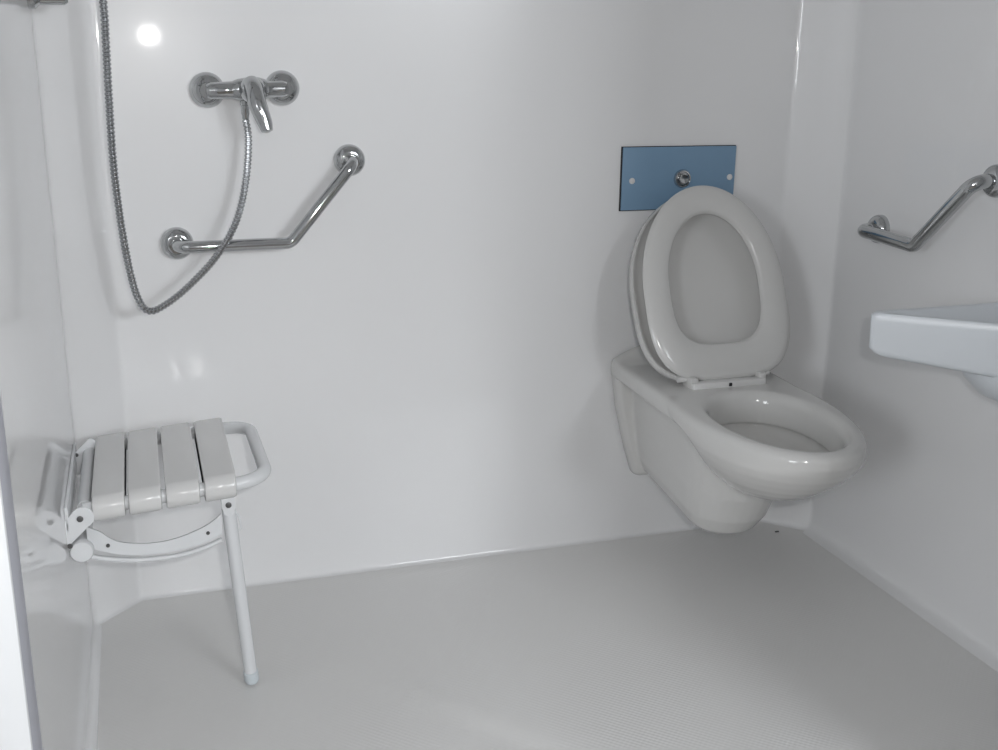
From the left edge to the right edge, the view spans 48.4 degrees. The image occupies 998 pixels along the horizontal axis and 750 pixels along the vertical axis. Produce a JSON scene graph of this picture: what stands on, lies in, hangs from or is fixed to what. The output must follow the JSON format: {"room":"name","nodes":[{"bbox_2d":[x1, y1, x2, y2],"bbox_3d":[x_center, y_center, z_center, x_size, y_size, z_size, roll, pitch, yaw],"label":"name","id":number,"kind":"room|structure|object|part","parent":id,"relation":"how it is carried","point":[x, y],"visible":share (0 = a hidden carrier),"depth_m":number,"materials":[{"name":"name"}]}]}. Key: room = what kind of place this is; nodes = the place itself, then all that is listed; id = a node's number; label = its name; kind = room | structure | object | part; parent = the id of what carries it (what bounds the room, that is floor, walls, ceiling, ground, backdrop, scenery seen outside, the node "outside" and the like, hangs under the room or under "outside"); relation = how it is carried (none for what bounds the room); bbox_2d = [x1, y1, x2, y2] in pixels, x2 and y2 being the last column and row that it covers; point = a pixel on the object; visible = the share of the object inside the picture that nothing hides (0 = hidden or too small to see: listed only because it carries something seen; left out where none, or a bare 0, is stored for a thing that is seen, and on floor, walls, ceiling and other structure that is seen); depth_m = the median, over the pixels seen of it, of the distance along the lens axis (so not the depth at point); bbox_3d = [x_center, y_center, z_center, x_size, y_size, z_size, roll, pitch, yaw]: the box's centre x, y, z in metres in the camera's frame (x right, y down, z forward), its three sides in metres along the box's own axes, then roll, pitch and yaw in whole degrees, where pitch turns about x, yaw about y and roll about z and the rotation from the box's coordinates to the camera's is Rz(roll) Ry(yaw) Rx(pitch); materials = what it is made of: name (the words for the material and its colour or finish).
{"room":"accessible bathroom","nodes":[
{"label":"accessible bathroom","id":0,"kind":"room"},
{"bbox_2d":[0,0,101,749],"bbox_3d":[-0.701,-0.311,1.605,0.050,2.150,1.125,-4,17,-17],"label":"wall","id":1,"kind":"structure","parent":0,"point":[65,637],"depth_m":1.66,"materials":[{"name":"white plastic"}]},
{"bbox_2d":[0,394,42,749],"bbox_3d":[-0.534,-0.133,1.089,0.042,2.062,0.075,-4,17,-17],"label":"trim","id":2,"kind":"structure","parent":1,"relation":"attached to","point":[5,479],"depth_m":1.20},
{"bbox_2d":[27,0,67,8],"bbox_3d":[-0.807,-0.966,1.911,0.068,0.640,0.040,-4,17,-17],"label":"shower rail","id":3,"kind":"object","parent":1,"relation":"attached to","point":[32,4],"visible":1,"depth_m":1.99,"materials":[{"name":"silver metal"}]},
{"bbox_2d":[64,418,270,684],"bbox_3d":[-0.637,0.366,2.190,0.365,0.470,0.370,-4,17,-17],"label":"shower seat","id":4,"kind":"object","parent":1,"relation":"attached to","point":[101,463],"visible":1,"depth_m":2.04,"materials":[{"name":"white plastic"}]},
{"bbox_3d":[-0.799,0.205,2.076,0.006,0.045,0.344,-4,17,-17],"label":"wall plate","id":5,"kind":"part","parent":4,"relation":"part of","materials":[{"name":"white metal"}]},
{"bbox_3d":[-0.621,0.323,2.021,0.233,0.031,0.009,-4,17,-17],"label":"stay rod","id":6,"kind":"part","parent":4,"relation":"part of","materials":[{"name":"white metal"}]},
{"bbox_3d":[-0.619,0.169,2.139,0.333,0.049,0.347,-4,17,-17],"label":"seat frame","id":7,"kind":"part","parent":4,"relation":"part of","materials":[{"name":"white plastic"}]},
{"bbox_3d":[-0.494,0.415,2.117,0.025,0.378,0.078,4,16,12],"label":"leg","id":8,"kind":"part","parent":4,"relation":"part of","materials":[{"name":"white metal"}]},
{"bbox_2d":[32,0,859,624],"bbox_3d":[-0.037,-0.544,2.437,1.836,2.150,0.136,-4,17,-17],"label":"wall","id":9,"kind":"structure","parent":0,"point":[423,377],"depth_m":2.52,"materials":[{"name":"white plastic"}]},
{"bbox_2d":[189,70,299,132],"bbox_3d":[-0.506,-0.553,2.245,0.224,0.120,0.135,-4,17,-17],"label":"shower mixer","id":10,"kind":"object","parent":9,"relation":"attached to","point":[281,87],"visible":1,"depth_m":2.24,"materials":[{"name":"silver metal"}]},
{"bbox_2d":[99,0,251,314],"bbox_3d":[-0.631,-0.623,2.144,0.315,1.022,0.046,-12,20,-37],"label":"shower hose","id":11,"kind":"object","parent":10,"relation":"hanging from","point":[103,6],"visible":1,"depth_m":2.19,"materials":[{"name":"silver metal"}]},
{"bbox_2d":[240,101,249,118],"bbox_3d":[-0.517,-0.542,2.264,0.020,0.040,0.020,-4,17,-17],"label":"outlet","id":12,"kind":"object","parent":10,"relation":"attached to","point":[245,112],"depth_m":2.26,"materials":[{"name":"silver metal"}]},
{"bbox_3d":[-0.484,-0.540,2.219,0.042,0.110,0.074,-11,20,-35],"label":"lever","id":13,"kind":"part","parent":10,"relation":"part of","materials":[{"name":"silver metal"}]},
{"bbox_2d":[160,144,364,259],"bbox_3d":[-0.490,-0.362,2.340,0.438,0.234,0.074,-4,17,-17],"label":"grab bar","id":14,"kind":"object","parent":9,"relation":"attached to","point":[177,243],"visible":1,"depth_m":2.34,"materials":[{"name":"silver metal"}]},
{"bbox_2d":[619,145,736,210],"bbox_3d":[0.429,-0.469,2.646,0.298,0.150,0.023,-4,17,-17],"label":"flush plate","id":15,"kind":"object","parent":9,"relation":"attached to","point":[650,176],"visible":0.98,"depth_m":2.64,"materials":[{"name":"blue"}]},
{"bbox_2d":[611,185,867,534],"bbox_3d":[0.553,0.008,2.424,0.404,0.771,0.759,-4,17,-17],"label":"toilet","id":16,"kind":"object","parent":9,"relation":"attached to","point":[700,409],"visible":1,"depth_m":2.52,"materials":[{"name":"ceramic"}]},
{"bbox_3d":[0.433,0.016,2.512,0.020,0.029,0.044,-4,17,-17],"label":"hinge post","id":17,"kind":"part","parent":16,"relation":"part of","materials":[{"name":"white plastic"}]},
{"bbox_3d":[0.486,-0.208,2.596,0.392,0.409,0.226,-4,17,-17],"label":"lid","id":18,"kind":"part","parent":16,"relation":"part of","materials":[{"name":"white plastic"}]},
{"bbox_3d":[0.597,0.004,2.563,0.020,0.029,0.044,-4,17,-17],"label":"hinge post","id":19,"kind":"part","parent":16,"relation":"part of","materials":[{"name":"white plastic"}]},
{"bbox_2d":[97,522,997,749],"bbox_3d":[0.131,0.619,2.197,1.786,0.007,1.240,-4,17,-17],"label":"floor","id":20,"kind":"structure","parent":0,"point":[760,637],"depth_m":2.29,"materials":[{"name":"grey plastic"}]},
{"bbox_2d":[803,0,997,671],"bbox_3d":[1.061,-0.395,1.967,0.060,2.150,1.512,-4,17,-17],"label":"wall","id":21,"kind":"structure","parent":0,"point":[918,520],"depth_m":2.46,"materials":[{"name":"white plastic"}]},
{"bbox_2d":[857,164,997,251],"bbox_3d":[0.900,-0.357,2.369,0.073,0.213,0.417,-4,17,-17],"label":"grab bar","id":22,"kind":"object","parent":21,"relation":"attached to","point":[877,230],"visible":1,"depth_m":2.29,"materials":[{"name":"silver metal"}]},
{"bbox_2d":[869,302,997,400],"bbox_3d":[0.892,-0.018,2.014,0.347,0.165,0.310,-4,17,-17],"label":"washbasin","id":23,"kind":"object","parent":21,"relation":"attached to","point":[963,338],"visible":1,"depth_m":2.03,"materials":[{"name":"white ceramic"}]},
{"bbox_3d":[0.960,0.001,2.069,0.189,0.100,0.260,-4,17,-17],"label":"underside bowl","id":24,"kind":"part","parent":23,"relation":"part of","materials":[{"name":"white ceramic"}]},
{"bbox_3d":[0.059,-0.316,1.204,5.600,2.460,0.030,-4,17,-17],"label":"wall","id":25,"kind":"structure","parent":0,"visible":0},
{"bbox_2d":[0,481,32,749],"bbox_3d":[-0.521,-0.121,1.050,0.042,2.062,0.010,-4,17,-17],"label":"trim","id":26,"kind":"structure","parent":25,"relation":"attached to","point":[15,730],"depth_m":1.17,"materials":[{"name":"white paint"}]}
]}

